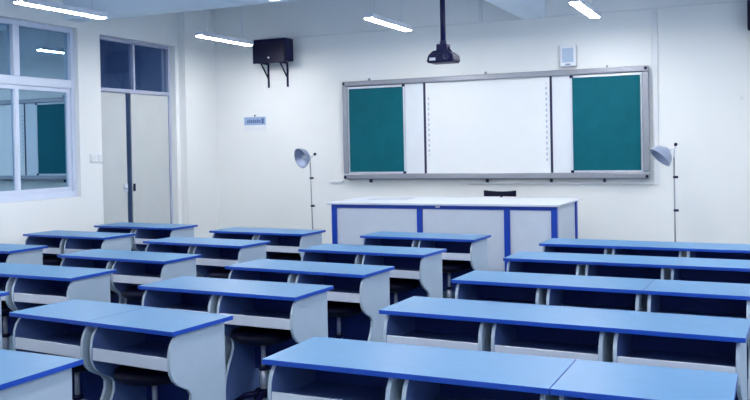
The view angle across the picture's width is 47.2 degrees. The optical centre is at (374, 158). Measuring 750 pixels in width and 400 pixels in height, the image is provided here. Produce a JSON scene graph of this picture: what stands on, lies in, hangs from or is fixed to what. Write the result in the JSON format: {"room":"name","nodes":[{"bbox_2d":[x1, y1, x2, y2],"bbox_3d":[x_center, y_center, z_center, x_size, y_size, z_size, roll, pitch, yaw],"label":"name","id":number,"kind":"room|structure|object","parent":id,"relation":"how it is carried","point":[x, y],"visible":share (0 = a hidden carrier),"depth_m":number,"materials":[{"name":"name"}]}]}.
{"room":"classroom","nodes":[
{"label":"classroom","id":0,"kind":"room"},
{"bbox_2d":[0,0,181,244],"bbox_3d":[-5.116,-0.248,7.316,0.240,3.750,12.270,-1,1,25],"label":"wall","id":1,"kind":"structure","parent":0,"point":[84,211],"depth_m":10.52,"materials":[{"name":"paint"}]},
{"bbox_2d":[0,17,76,202],"bbox_3d":[-4.483,-0.512,8.649,0.070,2.040,3.930,-1,1,25],"label":"window","id":2,"kind":"structure","parent":1,"relation":"in","point":[38,127],"depth_m":9.92,"materials":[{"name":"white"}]},
{"bbox_2d":[90,153,102,162],"bbox_3d":[-3.455,-0.002,10.633,0.019,0.109,0.212,-1,1,25],"label":"light switch","id":3,"kind":"object","parent":1,"relation":"attached to","point":[93,157],"visible":1,"depth_m":10.63,"materials":[{"name":"white plastic"}]},
{"bbox_2d":[100,36,172,223],"bbox_3d":[-3.213,-0.012,11.483,0.105,3.100,1.500,-1,1,25],"label":"door","id":4,"kind":"structure","parent":1,"relation":"in","point":[150,111],"depth_m":11.54,"materials":[{"name":"painted wood"},{"name":"dark glass"},{"name":"metal"}]},
{"bbox_2d":[63,0,296,22],"bbox_3d":[0.249,-1.966,8.508,8.570,0.550,0.240,-1,1,25],"label":"ceiling","id":5,"kind":"structure","parent":1,"relation":"attached to","point":[116,9],"depth_m":9.72,"materials":[{"name":"paint"}]},
{"bbox_2d":[177,9,218,237],"bbox_3d":[-2.561,-0.362,12.486,0.115,3.750,0.740,-1,1,25],"label":"column","id":6,"kind":"structure","parent":1,"relation":"attached to","point":[196,55],"depth_m":12.38,"materials":[{"name":"paint"}]},
{"bbox_2d":[100,40,161,222],"bbox_3d":[-6.136,-0.252,7.947,2.140,4.020,12.970,-1,1,25],"label":"wall","id":7,"kind":"structure","parent":0,"point":[114,58],"depth_m":13.87,"materials":[{"name":"glass"}]},
{"bbox_2d":[9,336,747,399],"bbox_3d":[-1.073,1.634,5.511,9.050,0.120,12.750,-1,1,25],"label":"floor","id":8,"kind":"structure","parent":0,"point":[10,337],"depth_m":6.25,"materials":[{"name":"tile"}]},
{"bbox_2d":[0,291,8,348],"bbox_3d":[-2.934,1.231,5.484,1.197,0.757,0.450,-1,1,27],"label":"desk","id":9,"kind":"object","parent":8,"relation":"on","point":[2,293],"visible":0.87,"depth_m":5.38,"materials":[{"name":"blue laminate"}]},
{"bbox_2d":[1,300,12,349],"bbox_3d":[-2.785,1.343,6.511,0.437,0.500,0.446,-1,1,3],"label":"stool","id":10,"kind":"object","parent":8,"relation":"on","point":[5,309],"visible":0.24,"depth_m":6.49,"materials":[{"name":"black metal"}]},
{"bbox_2d":[0,243,47,264],"bbox_3d":[-3.699,1.212,8.131,1.197,0.757,0.450,-1,1,27],"label":"desk","id":11,"kind":"object","parent":8,"relation":"on","point":[9,253],"visible":0.34,"depth_m":7.92,"materials":[{"name":"blue laminate"}]},
{"bbox_2d":[0,349,82,399],"bbox_3d":[-1.853,1.233,3.671,1.197,0.757,0.450,-1,1,26],"label":"desk","id":12,"kind":"object","parent":8,"relation":"on","point":[23,375],"visible":1,"depth_m":3.48,"materials":[{"name":"blue laminate"}]},
{"bbox_2d":[43,255,61,265],"bbox_3d":[-3.458,1.320,9.342,0.437,0.500,0.446,-1,1,22],"label":"stool","id":13,"kind":"object","parent":8,"relation":"on","point":[52,260],"visible":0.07,"depth_m":9.17,"materials":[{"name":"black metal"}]},
{"bbox_2d":[0,263,115,350],"bbox_3d":[-2.539,1.211,6.406,1.197,0.757,0.450,-1,1,26],"label":"desk","id":14,"kind":"object","parent":8,"relation":"on","point":[27,285],"visible":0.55,"depth_m":6.24,"materials":[{"name":"blue laminate"}]},
{"bbox_2d":[38,291,66,296],"bbox_3d":[-2.286,1.016,6.244,0.512,0.017,0.361,-1,1,26],"label":"shelf","id":15,"kind":"object","parent":14,"relation":"attached to","point":[53,293],"depth_m":6.39,"materials":[{"name":"blue wood"}]},
{"bbox_2d":[45,353,87,399],"bbox_3d":[-1.661,1.343,4.842,0.437,0.500,0.446,-1,1,-21],"label":"stool","id":16,"kind":"object","parent":8,"relation":"on","point":[76,370],"visible":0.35,"depth_m":4.82,"materials":[{"name":"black metal"}]},
{"bbox_2d":[9,299,146,399],"bbox_3d":[-1.627,1.215,4.754,0.597,0.757,0.450,-1,1,30],"label":"desk","id":17,"kind":"object","parent":8,"relation":"on","point":[60,328],"visible":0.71,"depth_m":4.72,"materials":[{"name":"blue laminate"}]},
{"bbox_2d":[39,332,81,345],"bbox_3d":[-1.645,1.023,4.725,0.512,0.017,0.361,-1,1,30],"label":"shelf","id":18,"kind":"object","parent":17,"relation":"attached to","point":[72,338],"depth_m":4.84,"materials":[{"name":"blue wood"}]},
{"bbox_2d":[23,230,134,259],"bbox_3d":[-3.166,1.188,9.194,1.197,0.757,0.450,-1,1,29],"label":"desk","id":19,"kind":"object","parent":8,"relation":"on","point":[58,242],"visible":0.37,"depth_m":9.09,"materials":[{"name":"blue laminate"}]},
{"bbox_2d":[57,249,201,305],"bbox_3d":[-2.069,1.192,7.237,1.197,0.757,0.450,-1,1,29],"label":"desk","id":20,"kind":"object","parent":8,"relation":"on","point":[133,268],"visible":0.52,"depth_m":7.13,"materials":[{"name":"blue laminate"}]},
{"bbox_2d":[135,274,160,277],"bbox_3d":[-1.824,0.996,7.065,0.512,0.017,0.361,-1,1,29],"label":"shelf","id":21,"kind":"object","parent":20,"relation":"attached to","point":[145,275],"depth_m":7.23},
{"bbox_2d":[121,286,145,300],"bbox_3d":[-1.855,1.319,7.062,0.437,0.500,0.446,-1,1,10],"label":"stool","id":22,"kind":"object","parent":8,"relation":"on","point":[132,293],"visible":0.13,"depth_m":6.90,"materials":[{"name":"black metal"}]},
{"bbox_2d":[114,365,172,399],"bbox_3d":[-1.148,1.337,4.537,0.437,0.500,0.446,-1,1,16],"label":"stool","id":23,"kind":"object","parent":8,"relation":"on","point":[128,375],"visible":0.59,"depth_m":4.37,"materials":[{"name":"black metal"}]},
{"bbox_2d":[94,222,197,250],"bbox_3d":[-2.698,1.167,10.123,1.197,0.757,0.450,-1,1,28],"label":"desk","id":24,"kind":"object","parent":8,"relation":"on","point":[143,231],"visible":0.36,"depth_m":10.01,"materials":[{"name":"blue laminate"}]},
{"bbox_2d":[86,307,232,399],"bbox_3d":[-1.107,1.209,4.454,0.597,0.757,0.450,-1,1,30],"label":"desk","id":25,"kind":"object","parent":8,"relation":"on","point":[189,346],"visible":0.98,"depth_m":4.39,"materials":[{"name":"blue laminate"}]},
{"bbox_2d":[115,342,168,357],"bbox_3d":[-1.125,1.017,4.425,0.512,0.017,0.361,-1,1,30],"label":"shelf","id":26,"kind":"object","parent":25,"relation":"attached to","point":[157,349],"depth_m":4.54,"materials":[{"name":"blue wood"}]},
{"bbox_2d":[143,237,270,277],"bbox_3d":[-1.609,1.171,8.218,1.197,0.757,0.450,-1,1,30],"label":"desk","id":27,"kind":"object","parent":8,"relation":"on","point":[216,253],"visible":0.38,"depth_m":8.12,"materials":[{"name":"blue laminate"}]},
{"bbox_2d":[216,258,237,259],"bbox_3d":[-1.367,0.975,8.041,0.512,0.017,0.361,-1,1,30],"label":"shelf","id":28,"kind":"object","parent":27,"relation":"attached to","point":[216,258],"depth_m":8.23,"materials":[{"name":"blue wood"}]},
{"bbox_2d":[208,269,230,278],"bbox_3d":[-1.327,1.296,8.019,0.437,0.500,0.446,-1,1,-15],"label":"stool","id":29,"kind":"object","parent":8,"relation":"on","point":[220,273],"visible":0.13,"depth_m":7.88,"materials":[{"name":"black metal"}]},
{"bbox_2d":[138,276,333,399],"bbox_3d":[-0.888,1.192,5.481,1.197,0.757,0.450,-1,1,27],"label":"desk","id":30,"kind":"object","parent":8,"relation":"on","point":[301,309],"visible":0.58,"depth_m":5.41,"materials":[{"name":"blue laminate"}]},
{"bbox_2d":[167,304,207,311],"bbox_3d":[-1.173,1.003,5.587,0.512,0.017,0.361,-1,1,27],"label":"shelf","id":31,"kind":"object","parent":30,"relation":"attached to","point":[193,307],"depth_m":5.73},
{"bbox_2d":[239,310,289,318],"bbox_3d":[-0.638,0.996,5.315,0.512,0.017,0.361,-1,1,27],"label":"shelf","id":32,"kind":"object","parent":30,"relation":"attached to","point":[285,314],"depth_m":5.45,"materials":[{"name":"blue wood"}]},
{"bbox_2d":[230,326,291,399],"bbox_3d":[-0.690,1.317,5.415,0.437,0.500,0.446,-2,1,-44],"label":"stool","id":33,"kind":"object","parent":8,"relation":"on","point":[246,335],"visible":0.76,"depth_m":5.31,"materials":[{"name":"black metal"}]},
{"bbox_2d":[209,227,325,258],"bbox_3d":[-1.148,1.150,9.180,1.197,0.757,0.450,-1,1,28],"label":"desk","id":34,"kind":"object","parent":8,"relation":"on","point":[283,241],"visible":0.29,"depth_m":9.11,"materials":[{"name":"blue laminate"}]},
{"bbox_2d":[269,254,300,260],"bbox_3d":[-0.896,1.275,9.079,0.437,0.500,0.446,-1,1,5],"label":"stool","id":35,"kind":"object","parent":8,"relation":"on","point":[294,257],"visible":0.16,"depth_m":8.95,"materials":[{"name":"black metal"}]},
{"bbox_2d":[225,259,394,341],"bbox_3d":[-0.482,1.173,6.323,1.197,0.757,0.450,-1,1,29],"label":"desk","id":36,"kind":"object","parent":8,"relation":"on","point":[366,285],"visible":0.38,"depth_m":6.24,"materials":[{"name":"blue laminate"}]},
{"bbox_2d":[329,288,359,293],"bbox_3d":[-0.237,0.978,6.149,0.512,0.017,0.361,-1,1,29],"label":"shelf","id":37,"kind":"object","parent":36,"relation":"attached to","point":[345,290],"depth_m":6.28,"materials":[{"name":"blue wood"}]},
{"bbox_2d":[327,300,362,338],"bbox_3d":[-0.248,1.298,6.258,0.437,0.500,0.446,-1,1,-7],"label":"stool","id":38,"kind":"object","parent":8,"relation":"on","point":[338,309],"visible":0.24,"depth_m":6.11,"materials":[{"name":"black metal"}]},
{"bbox_2d":[298,244,446,304],"bbox_3d":[-0.023,1.152,7.325,1.197,0.757,0.450,-1,1,29],"label":"desk","id":39,"kind":"object","parent":8,"relation":"on","point":[424,265],"visible":0.38,"depth_m":7.25,"materials":[{"name":"blue laminate"}]},
{"bbox_2d":[394,268,418,270],"bbox_3d":[0.222,0.957,7.152,0.512,0.017,0.361,-1,1,29],"label":"shelf","id":40,"kind":"object","parent":39,"relation":"attached to","point":[407,269],"depth_m":7.29,"materials":[{"name":"blue wood"}]},
{"bbox_2d":[389,278,419,303],"bbox_3d":[0.192,1.277,7.275,0.437,0.500,0.446,-1,1,-21],"label":"stool","id":41,"kind":"object","parent":8,"relation":"on","point":[396,285],"visible":0.26,"depth_m":7.13,"materials":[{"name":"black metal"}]},
{"bbox_2d":[262,337,575,399],"bbox_3d":[0.177,1.197,3.502,1.197,0.757,0.450,-1,1,25],"label":"desk","id":42,"kind":"object","parent":8,"relation":"on","point":[315,368],"visible":0.96,"depth_m":3.50,"materials":[{"name":"blue laminate"}]},
{"bbox_2d":[291,380,385,399],"bbox_3d":[-0.111,1.008,3.600,0.512,0.017,0.361,-1,1,25],"label":"shelf","id":43,"kind":"object","parent":42,"relation":"attached to","point":[334,389],"depth_m":3.70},
{"bbox_2d":[433,394,490,399],"bbox_3d":[0.432,1.001,3.345,0.512,0.017,0.361,-1,1,25],"label":"shelf","id":44,"kind":"object","parent":42,"relation":"attached to","point":[435,396],"depth_m":3.55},
{"bbox_2d":[360,231,490,291],"bbox_3d":[0.492,1.129,8.360,1.197,0.757,0.450,-1,1,28],"label":"desk","id":45,"kind":"object","parent":8,"relation":"on","point":[470,248],"visible":0.37,"depth_m":8.30,"materials":[{"name":"blue laminate"}]},
{"bbox_2d":[442,261,469,298],"bbox_3d":[0.732,1.254,8.293,0.437,0.500,0.446,-1,1,5],"label":"stool","id":46,"kind":"object","parent":8,"relation":"on","point":[449,267],"visible":0.36,"depth_m":8.17,"materials":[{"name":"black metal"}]},
{"bbox_2d":[451,270,653,311],"bbox_3d":[1.135,1.153,5.494,1.197,0.757,0.450,-1,1,27],"label":"desk","id":47,"kind":"object","parent":8,"relation":"on","point":[598,292],"visible":0.25,"depth_m":5.49,"materials":[{"name":"blue laminate"}]},
{"bbox_2d":[474,298,534,303],"bbox_3d":[0.850,0.964,5.599,0.512,0.017,0.361,-1,1,27],"label":"shelf","id":48,"kind":"object","parent":47,"relation":"attached to","point":[510,300],"depth_m":5.74,"materials":[{"name":"blue wood"}]},
{"bbox_2d":[562,304,634,310],"bbox_3d":[1.386,0.958,5.329,0.512,0.017,0.361,-1,1,27],"label":"shelf","id":49,"kind":"object","parent":47,"relation":"attached to","point":[628,307],"depth_m":5.45,"materials":[{"name":"blue wood"}]},
{"bbox_2d":[379,296,749,399],"bbox_3d":[0.930,1.171,4.369,1.797,0.757,0.450,-1,1,27],"label":"desk","id":50,"kind":"object","parent":8,"relation":"on","point":[695,342],"visible":0.57,"depth_m":4.29,"materials":[{"name":"blue laminate"}]},
{"bbox_2d":[404,330,477,342],"bbox_3d":[0.378,0.986,4.611,0.512,0.017,0.361,-1,1,27],"label":"shelf","id":51,"kind":"object","parent":50,"relation":"attached to","point":[471,336],"depth_m":4.73,"materials":[{"name":"blue wood"}]},
{"bbox_2d":[507,339,597,353],"bbox_3d":[0.912,0.979,4.340,0.512,0.017,0.361,-1,1,27],"label":"shelf","id":52,"kind":"object","parent":50,"relation":"attached to","point":[570,345],"depth_m":4.44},
{"bbox_2d":[625,349,735,366],"bbox_3d":[1.447,0.973,4.067,0.512,0.017,0.361,-1,1,27],"label":"shelf","id":53,"kind":"object","parent":50,"relation":"attached to","point":[679,355],"depth_m":4.16,"materials":[{"name":"blue wood"}]},
{"bbox_2d":[503,251,749,283],"bbox_3d":[1.890,1.128,6.373,1.797,0.757,0.450,-1,1,27],"label":"desk","id":54,"kind":"object","parent":8,"relation":"on","point":[603,265],"visible":0.27,"depth_m":6.36,"materials":[{"name":"blue laminate"}]},
{"bbox_2d":[550,359,737,399],"bbox_3d":[0.991,1.186,3.120,0.597,0.757,0.450,-1,1,25],"label":"desk","id":55,"kind":"object","parent":8,"relation":"on","point":[584,379],"visible":1,"depth_m":3.08,"materials":[{"name":"blue laminate"}]},
{"bbox_2d":[539,238,749,259],"bbox_3d":[2.341,1.107,7.294,1.797,0.757,0.450,-1,1,27],"label":"desk","id":56,"kind":"object","parent":8,"relation":"on","point":[558,245],"visible":0.21,"depth_m":7.29,"materials":[{"name":"blue laminate"}]},
{"bbox_2d":[643,279,749,399],"bbox_3d":[1.939,1.143,5.089,0.597,0.757,0.450,-1,1,27],"label":"desk","id":57,"kind":"object","parent":8,"relation":"on","point":[717,299],"visible":0.5,"depth_m":5.14,"materials":[{"name":"blue laminate"}]},
{"bbox_2d":[658,310,745,318],"bbox_3d":[1.921,0.951,5.059,0.512,0.017,0.361,-1,1,27],"label":"shelf","id":58,"kind":"object","parent":57,"relation":"attached to","point":[717,313],"depth_m":5.17,"materials":[{"name":"blue wood"}]},
{"bbox_2d":[443,291,454,298],"bbox_3d":[1.326,1.396,9.963,7.900,0.150,2.170,-1,1,25],"label":"trim","id":59,"kind":"structure","parent":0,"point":[444,292],"depth_m":9.03,"materials":[{"name":"tile"}]},
{"bbox_2d":[294,148,315,229],"bbox_3d":[-0.883,0.604,11.602,0.359,1.477,0.279,-1,1,-17],"label":"floor lamp","id":60,"kind":"object","parent":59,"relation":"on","point":[302,157],"visible":0.78,"depth_m":11.61,"materials":[{"name":"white metal"}]},
{"bbox_2d":[327,196,580,271],"bbox_3d":[0.902,0.906,9.844,2.680,0.850,1.120,-1,1,25],"label":"table","id":61,"kind":"object","parent":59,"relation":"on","point":[514,225],"visible":0.65,"depth_m":9.33,"materials":[{"name":"white laminate"}]},
{"bbox_2d":[368,198,412,199],"bbox_3d":[0.200,0.486,10.243,0.440,0.006,0.380,-1,1,25],"label":"paper sheet","id":62,"kind":"object","parent":61,"relation":"on","point":[375,198],"visible":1,"depth_m":10.16,"materials":[{"name":"grey paper"}]},
{"bbox_2d":[484,190,515,196],"bbox_3d":[1.474,0.870,10.445,0.502,0.939,0.537,-1,1,25],"label":"chair","id":63,"kind":"object","parent":59,"relation":"on","point":[486,192],"visible":0.35,"depth_m":10.65,"materials":[{"name":"black plastic"}]},
{"bbox_2d":[650,143,678,241],"bbox_3d":[3.319,0.556,9.685,0.401,1.462,0.281,-1,1,0],"label":"floor lamp","id":64,"kind":"object","parent":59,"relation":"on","point":[662,154],"visible":0.84,"depth_m":9.67,"materials":[{"name":"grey metal"}]},
{"bbox_2d":[214,0,749,254],"bbox_3d":[1.487,-0.423,11.175,9.050,3.750,0.240,-1,1,25],"label":"wall","id":65,"kind":"structure","parent":0,"point":[704,50],"depth_m":11.05,"materials":[{"name":"paint"}]},
{"bbox_2d":[244,115,266,130],"bbox_3d":[-1.748,-0.512,12.507,0.380,0.237,0.028,-1,1,25],"label":"wall sign","id":66,"kind":"object","parent":65,"relation":"attached to","point":[254,123],"visible":1,"depth_m":12.50,"materials":[{"name":"white plastic"}]},
{"bbox_2d":[253,37,292,87],"bbox_3d":[-1.438,-1.350,12.199,0.530,0.670,0.292,-1,1,25],"label":"loudspeaker","id":67,"kind":"object","parent":65,"relation":"attached to","point":[274,50],"visible":0.94,"depth_m":12.09,"materials":[{"name":"black plastic"}]},
{"bbox_2d":[253,41,284,63],"bbox_3d":[-1.493,-1.487,12.083,0.524,0.292,0.027,-1,1,25],"label":"grille","id":68,"kind":"object","parent":67,"relation":"attached to","point":[263,51],"depth_m":12.07,"materials":[{"name":"black plastic"}]},
{"bbox_2d":[478,0,481,21],"bbox_3d":[1.353,-2.026,11.059,0.040,0.535,0.020,-1,1,25],"label":"cable conduit","id":69,"kind":"object","parent":65,"relation":"attached to","point":[479,1],"visible":1,"depth_m":11.05,"materials":[{"name":"white"}]},
{"bbox_2d":[214,0,746,44],"bbox_3d":[1.461,-1.750,11.017,8.455,0.020,0.018,-1,1,25],"label":"trim","id":70,"kind":"structure","parent":65,"relation":"attached to","point":[739,0],"depth_m":10.87,"materials":[{"name":"white"}]},
{"bbox_2d":[342,65,650,181],"bbox_3d":[1.412,-0.399,11.016,4.045,1.420,0.114,-1,1,25],"label":"chalkboard","id":71,"kind":"object","parent":65,"relation":"attached to","point":[590,123],"visible":1,"depth_m":10.91,"materials":[{"name":"metal"}]},
{"bbox_2d":[485,0,544,18],"bbox_3d":[-0.553,-1.908,5.198,0.280,0.550,12.270,-1,1,25],"label":"ceiling beam","id":72,"kind":"structure","parent":65,"relation":"attached to","point":[523,9],"depth_m":10.11,"materials":[{"name":"paint"}]},
{"bbox_2d":[467,9,659,184],"bbox_3d":[2.271,-0.711,10.667,2.385,2.080,0.022,-1,1,25],"label":"cable conduit","id":73,"kind":"object","parent":65,"relation":"attached to","point":[654,11],"visible":1,"depth_m":10.18,"materials":[{"name":"white"}]},
{"bbox_2d":[560,44,576,66],"bbox_3d":[2.379,-1.260,10.565,0.200,0.265,0.098,-1,1,25],"label":"loudspeaker","id":74,"kind":"object","parent":65,"relation":"attached to","point":[568,53],"visible":1,"depth_m":10.52,"materials":[{"name":"white plastic"}]},
{"bbox_2d":[562,48,572,62],"bbox_3d":[2.361,-1.264,10.524,0.140,0.175,0.010,-1,1,25],"label":"grille","id":75,"kind":"object","parent":74,"relation":"attached to","point":[567,53],"depth_m":10.52,"materials":[{"name":"blue"}]},
{"bbox_2d":[747,0,749,30],"bbox_3d":[4.421,-1.427,9.522,0.530,0.670,0.292,-1,1,25],"label":"loudspeaker","id":76,"kind":"object","parent":65,"relation":"attached to","point":[748,1],"visible":1,"depth_m":9.50,"materials":[{"name":"black plastic"}]},
{"bbox_3d":[-1.147,-2.250,5.461,9.050,0.150,12.750,-1,1,25],"label":"ceiling","id":77,"kind":"structure","parent":0,"visible":0},
{"bbox_2d":[13,0,107,18],"bbox_3d":[-3.101,-1.817,8.523,0.120,0.721,1.140,-1,1,25],"label":"lamp","id":78,"kind":"object","parent":77,"relation":"hanging from","point":[43,4],"visible":1,"depth_m":8.46,"materials":[{"name":"white"}]},
{"bbox_2d":[195,10,253,45],"bbox_3d":[-1.940,-1.872,11.115,0.120,0.721,1.140,-1,1,25],"label":"lamp","id":79,"kind":"object","parent":77,"relation":"hanging from","point":[202,34],"visible":0.98,"depth_m":11.03,"materials":[{"name":"white"}]},
{"bbox_2d":[196,35,251,45],"bbox_3d":[-1.933,-1.519,11.119,0.100,0.016,1.130,-1,1,25],"label":"diffuser","id":80,"kind":"object","parent":79,"relation":"attached to","point":[223,38],"depth_m":11.09,"materials":[{"name":"white plastic"}]},
{"bbox_2d":[364,0,412,30],"bbox_3d":[0.160,-1.897,9.936,0.120,0.721,1.140,-1,1,25],"label":"lamp","id":81,"kind":"object","parent":77,"relation":"hanging from","point":[372,17],"visible":1,"depth_m":9.82,"materials":[{"name":"white"}]},
{"bbox_2d":[365,18,410,30],"bbox_3d":[0.166,-1.544,9.940,0.100,0.016,1.130,-1,1,25],"label":"diffuser","id":82,"kind":"object","parent":81,"relation":"attached to","point":[388,22],"depth_m":9.90,"materials":[{"name":"white plastic"}]},
{"bbox_2d":[427,0,459,64],"bbox_3d":[0.602,-1.547,7.739,0.254,1.380,0.222,-1,1,25],"label":"ceiling projector","id":83,"kind":"object","parent":77,"relation":"hanging from","point":[443,54],"visible":1,"depth_m":7.71,"materials":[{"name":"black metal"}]},
{"bbox_2d":[569,0,600,17],"bbox_3d":[2.237,-1.926,9.141,0.120,0.721,1.140,-1,1,25],"label":"lamp","id":84,"kind":"object","parent":77,"relation":"hanging from","point":[583,6],"visible":1,"depth_m":9.03,"materials":[{"name":"white plastic"}]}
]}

